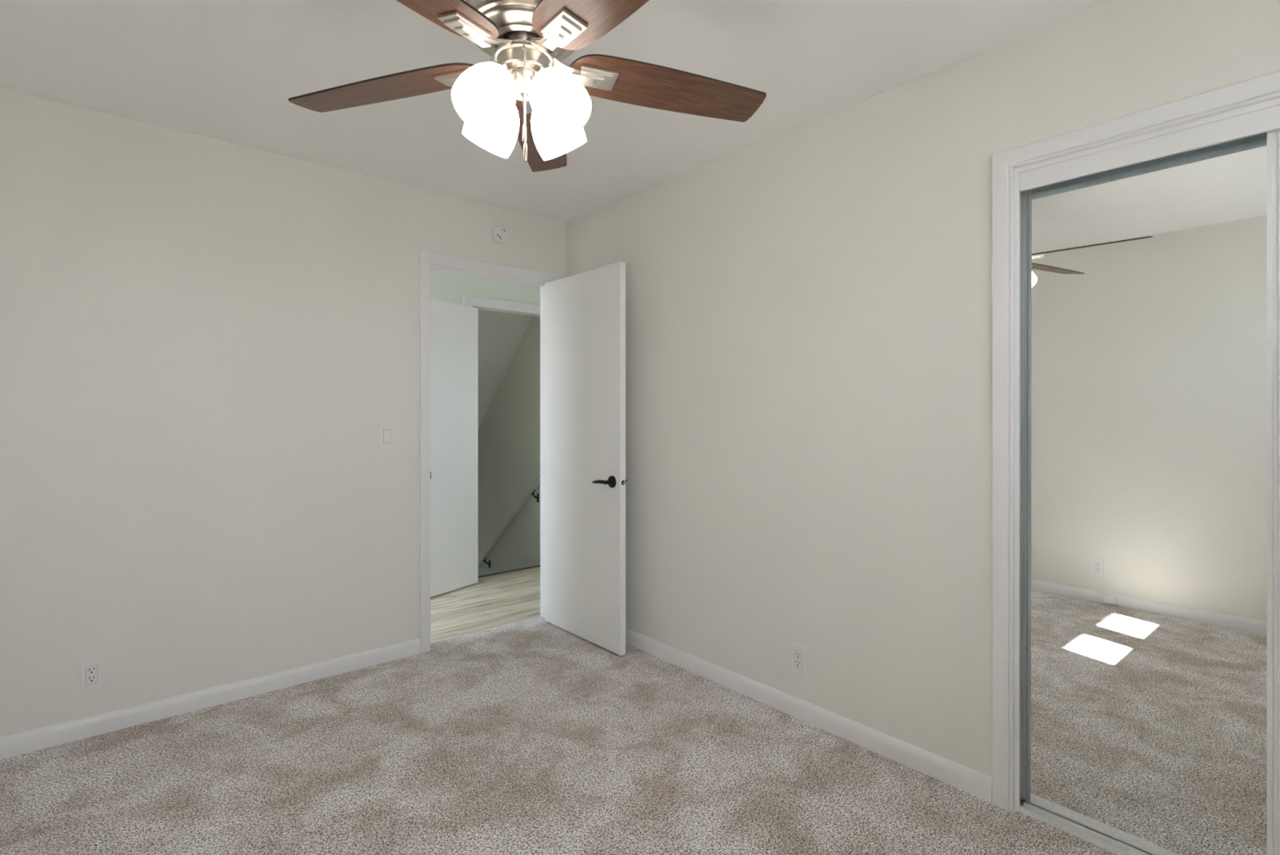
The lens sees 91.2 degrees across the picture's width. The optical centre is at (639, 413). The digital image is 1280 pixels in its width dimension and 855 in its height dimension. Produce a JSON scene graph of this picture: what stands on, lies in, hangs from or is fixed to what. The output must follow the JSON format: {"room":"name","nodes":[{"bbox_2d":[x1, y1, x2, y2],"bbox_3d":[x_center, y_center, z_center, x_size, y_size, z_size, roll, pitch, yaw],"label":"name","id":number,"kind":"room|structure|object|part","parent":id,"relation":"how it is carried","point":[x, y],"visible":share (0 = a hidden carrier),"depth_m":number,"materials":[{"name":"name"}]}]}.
{"room":"empty bedroom","nodes":[
{"label":"empty bedroom","id":0,"kind":"room"},
{"bbox_2d":[0,88,566,737],"bbox_3d":[-1.095,0.065,3.425,4.378,2.502,0.120,0,0,-41],"label":"wall","id":1,"kind":"structure","parent":0,"point":[206,344],"depth_m":2.67,"materials":[{"name":"paint"}]},
{"bbox_2d":[79,656,104,692],"bbox_3d":[-2.138,1.016,2.445,0.074,0.119,0.008,0,0,-41],"label":"wall outlet","id":2,"kind":"object","parent":1,"relation":"attached to","point":[91,671],"visible":1,"depth_m":2.44,"materials":[{"name":"white plastic"}]},
{"bbox_2d":[85,664,97,684],"bbox_3d":[-2.137,1.016,2.444,0.033,0.068,0.004,0,0,-41],"label":"receptacle","id":3,"kind":"object","parent":2,"relation":"attached to","point":[91,669],"depth_m":2.44,"materials":[{"name":"white plastic"}]},
{"bbox_2d":[0,638,420,759],"bbox_3d":[-1.887,1.216,2.656,1.933,0.076,0.015,0,0,-41],"label":"baseboard","id":4,"kind":"structure","parent":1,"relation":"attached to","point":[23,742],"depth_m":2.64,"materials":[{"name":"white paint"}]},
{"bbox_2d":[379,424,393,448],"bbox_3d":[-1.283,0.115,3.178,0.072,0.115,0.010,0,0,-41],"label":"light switch","id":5,"kind":"object","parent":1,"relation":"attached to","point":[386,432],"visible":1,"depth_m":3.18,"materials":[{"name":"white plastic"}]},
{"bbox_2d":[419,249,559,653],"bbox_3d":[-0.862,0.204,3.615,0.871,2.123,0.136,0,0,-41],"label":"door frame","id":6,"kind":"structure","parent":1,"relation":"attached to","point":[428,260],"depth_m":3.32,"materials":[{"name":"white paint"}]},
{"bbox_2d":[490,225,508,244],"bbox_3d":[-0.797,-1.024,3.580,0.102,0.102,0.034,0,0,-41],"label":"smoke detector","id":7,"kind":"object","parent":1,"relation":"attached to","point":[500,234],"visible":1,"depth_m":3.56,"materials":[{"name":"white plastic"}]},
{"bbox_2d":[544,261,626,655],"bbox_3d":[-0.323,0.230,3.510,0.152,2.028,0.748,0,0,-41],"label":"door","id":8,"kind":"structure","parent":1,"relation":"in","point":[584,312],"depth_m":3.44,"materials":[{"name":"white paint"}]},
{"bbox_3d":[-0.204,0.356,3.292,0.048,0.026,0.126,0,0,-41],"label":"lever","id":9,"kind":"part","parent":8,"relation":"part of","materials":[{"name":"black metal"}]},
{"bbox_2d":[430,269,540,305],"bbox_3d":[-1.324,0.040,4.712,3.050,2.452,0.120,0,0,-41],"label":"wall","id":10,"kind":"structure","parent":0,"point":[446,286],"depth_m":4.71,"materials":[{"name":"paint"}]},
{"bbox_2d":[430,298,478,596],"bbox_3d":[-1.400,0.234,4.368,0.151,2.036,0.720,0,0,32],"label":"door","id":11,"kind":"structure","parent":10,"relation":"in","point":[454,327],"depth_m":4.45,"materials":[{"name":"white paint"}]},
{"bbox_2d":[462,294,540,316],"bbox_3d":[-0.991,0.193,4.987,0.931,2.145,0.136,0,0,-41],"label":"door frame","id":12,"kind":"structure","parent":10,"relation":"attached to","point":[481,303],"depth_m":4.86,"materials":[{"name":"white paint"}]},
{"bbox_2d":[478,309,532,427],"bbox_3d":[-2.332,0.187,6.532,0.805,2.987,3.955,0,0,-41],"label":"ceiling","id":13,"kind":"structure","parent":0,"point":[500,334],"depth_m":5.64,"materials":[{"name":"paint"}]},
{"bbox_2d":[478,315,540,575],"bbox_3d":[-2.025,1.155,6.861,0.112,4.902,4.055,0,0,-41],"label":"wall","id":14,"kind":"structure","parent":0,"point":[509,429],"depth_m":5.79,"materials":[{"name":"paint"}]},
{"bbox_2d":[478,475,540,568],"bbox_3d":[-1.697,1.641,6.356,0.073,2.292,2.777,0,0,-41],"label":"handrail","id":15,"kind":"object","parent":14,"relation":"attached to","point":[531,492],"visible":0.62,"depth_m":5.71,"materials":[{"name":"paint"}]},
{"bbox_2d":[0,0,1106,222],"bbox_3d":[-0.303,-1.236,1.522,3.098,0.100,4.040,0,0,-41],"label":"ceiling","id":16,"kind":"structure","parent":0,"point":[228,71],"depth_m":2.12,"materials":[{"name":"paint"}]},
{"bbox_2d":[288,0,766,172],"bbox_3d":[-0.257,-0.885,1.487,1.265,0.603,1.219,0,0,-41],"label":"ceiling fan","id":17,"kind":"object","parent":16,"relation":"hanging from","point":[526,92],"visible":1,"depth_m":1.50,"materials":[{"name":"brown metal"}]},
{"bbox_3d":[-0.650,-0.842,1.623,0.543,0.006,0.149,-2,11,15],"label":"blade","id":18,"kind":"part","parent":17,"relation":"part of","materials":[{"name":"brown wood"}]},
{"bbox_3d":[-0.491,-0.850,1.204,0.149,0.006,0.543,14,8,32],"label":"blade","id":19,"kind":"part","parent":17,"relation":"part of","materials":[{"name":"brown wood"}]},
{"bbox_3d":[-0.344,-0.739,1.440,0.132,0.130,0.132,0,-38,37],"label":"lamp shade","id":20,"kind":"part","parent":17,"relation":"part of","materials":[{"name":"white glass"}]},
{"bbox_3d":[-0.340,-0.748,1.445,0.055,0.084,0.055,0,-38,37],"label":"bulb","id":21,"kind":"part","parent":17,"relation":"part of","materials":[{"name":"white glass"}]},
{"bbox_3d":[-0.365,-0.739,1.585,0.132,0.130,0.132,44,25,28],"label":"lamp shade","id":22,"kind":"part","parent":17,"relation":"part of","materials":[{"name":"white glass"}]},
{"bbox_3d":[-0.335,-0.858,1.440,0.051,0.025,0.098,14,8,32],"label":"arm","id":23,"kind":"part","parent":17,"relation":"part of","materials":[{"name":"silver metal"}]},
{"bbox_3d":[-0.310,-0.803,1.484,0.026,0.038,0.043,0,0,37],"label":"lamp arm","id":24,"kind":"part","parent":17,"relation":"part of","materials":[{"name":"silver metal"}]},
{"bbox_3d":[-0.269,-0.757,1.458,0.004,0.173,0.004,0,0,-5],"label":"pull chain","id":25,"kind":"part","parent":17,"relation":"part of","materials":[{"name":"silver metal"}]},
{"bbox_3d":[-0.266,-0.734,1.452,0.004,0.219,0.004,0,0,-5],"label":"pull chain","id":26,"kind":"part","parent":17,"relation":"part of","materials":[{"name":"silver metal"}]},
{"bbox_3d":[-0.243,-0.803,1.494,0.043,0.038,0.026,0,0,37],"label":"lamp arm","id":27,"kind":"part","parent":17,"relation":"part of","materials":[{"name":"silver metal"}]},
{"bbox_3d":[-0.220,-0.858,1.447,0.051,0.025,0.098,15,-8,-38],"label":"arm","id":28,"kind":"part","parent":17,"relation":"part of","materials":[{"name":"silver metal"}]},
{"bbox_3d":[-0.300,-0.852,1.904,0.149,0.005,0.543,-11,0,-3],"label":"blade","id":29,"kind":"part","parent":17,"relation":"part of","materials":[{"name":"brown wood"}]},
{"bbox_3d":[-0.204,-0.748,1.465,0.055,0.084,0.055,-44,-25,28],"label":"bulb","id":30,"kind":"part","parent":17,"relation":"part of","materials":[{"name":"white glass"}]},
{"bbox_3d":[-0.220,-0.739,1.607,0.132,0.130,0.132,0,38,37],"label":"lamp shade","id":31,"kind":"part","parent":17,"relation":"part of","materials":[{"name":"white glass"}]},
{"bbox_3d":[-0.198,-0.739,1.461,0.132,0.130,0.132,-44,-25,28],"label":"lamp shade","id":32,"kind":"part","parent":17,"relation":"part of","materials":[{"name":"white glass"}]},
{"bbox_3d":[-0.190,-0.859,1.559,0.098,0.025,0.051,0,-11,-21],"label":"arm","id":33,"kind":"part","parent":17,"relation":"part of","materials":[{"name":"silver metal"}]},
{"bbox_3d":[-0.043,-0.850,1.226,0.149,0.005,0.543,15,-8,-38],"label":"blade","id":34,"kind":"part","parent":17,"relation":"part of","materials":[{"name":"brown wood"}]},
{"bbox_3d":[0.075,-0.855,1.659,0.543,0.005,0.149,0,-12,-21],"label":"blade","id":35,"kind":"part","parent":17,"relation":"part of","materials":[{"name":"brown wood"}]},
{"bbox_2d":[0,566,1118,854],"bbox_3d":[-0.185,1.284,2.366,4.378,0.062,5.167,0,0,-41],"label":"floor","id":36,"kind":"structure","parent":0,"point":[533,735],"depth_m":2.18,"materials":[{"name":"carpet"}]},
{"bbox_2d":[478,564,540,577],"bbox_3d":[-1.037,1.286,5.041,0.785,0.050,0.038,0,0,-41],"label":"stair nosing","id":37,"kind":"structure","parent":36,"relation":"attached to","point":[536,566],"depth_m":5.02,"materials":[{"name":"grey wood"}]},
{"bbox_2d":[566,0,1279,801],"bbox_3d":[0.865,0.034,2.446,0.120,2.440,3.920,0,0,-41],"label":"wall","id":38,"kind":"structure","parent":0,"point":[808,307],"depth_m":2.38,"materials":[{"name":"paint"}]},
{"bbox_2d":[791,641,806,675],"bbox_3d":[0.655,1.014,2.593,0.008,0.119,0.074,0,0,-41],"label":"wall outlet","id":39,"kind":"object","parent":38,"relation":"attached to","point":[798,652],"visible":1,"depth_m":2.59,"materials":[{"name":"white plastic"}]},
{"bbox_2d":[795,649,801,668],"bbox_3d":[0.654,1.014,2.592,0.004,0.068,0.033,0,0,-41],"label":"receptacle","id":40,"kind":"object","parent":39,"relation":"attached to","point":[797,652],"depth_m":2.59,"materials":[{"name":"white plastic"}]},
{"bbox_2d":[625,627,991,802],"bbox_3d":[0.342,1.216,2.952,0.015,0.076,2.442,0,0,-41],"label":"baseboard","id":41,"kind":"structure","parent":38,"relation":"attached to","point":[968,780],"depth_m":2.46,"materials":[{"name":"white paint"}]},
{"bbox_2d":[991,71,1279,812],"bbox_3d":[1.617,0.208,1.557,0.138,2.090,1.336,0,0,-41],"label":"door frame","id":42,"kind":"structure","parent":38,"relation":"attached to","point":[1261,92],"depth_m":1.98,"materials":[{"name":"white paint"}]},
{"bbox_2d":[1019,104,1279,854],"bbox_3d":[1.625,0.247,1.563,0.118,2.012,1.184,0,0,-41],"label":"closet track","id":43,"kind":"object","parent":38,"relation":"attached to","point":[1268,119],"visible":1,"depth_m":1.77,"materials":[{"name":"white metal"}]},
{"bbox_2d":[1019,132,1266,854],"bbox_3d":[1.439,0.248,1.772,0.021,1.969,0.659,0,0,-40],"label":"sliding door","id":44,"kind":"structure","parent":43,"relation":"attached to","point":[1143,286],"depth_m":1.77,"materials":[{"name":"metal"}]},
{"bbox_3d":[1.435,1.218,1.769,0.016,0.028,0.590,0,0,-40],"label":"rail","id":45,"kind":"part","parent":44,"relation":"part of","materials":[{"name":"metal"}]},
{"bbox_3d":[1.442,-0.709,1.775,0.016,0.056,0.590,0,0,-40],"label":"rail","id":46,"kind":"part","parent":44,"relation":"part of","materials":[{"name":"grey metal"}]},
{"bbox_2d":[1266,128,1279,854],"bbox_3d":[1.779,0.245,1.332,0.016,1.974,0.633,0,0,-41],"label":"sliding door","id":47,"kind":"structure","parent":43,"relation":"attached to","point":[1273,136],"depth_m":1.56,"materials":[{"name":"white paint"}]}
]}

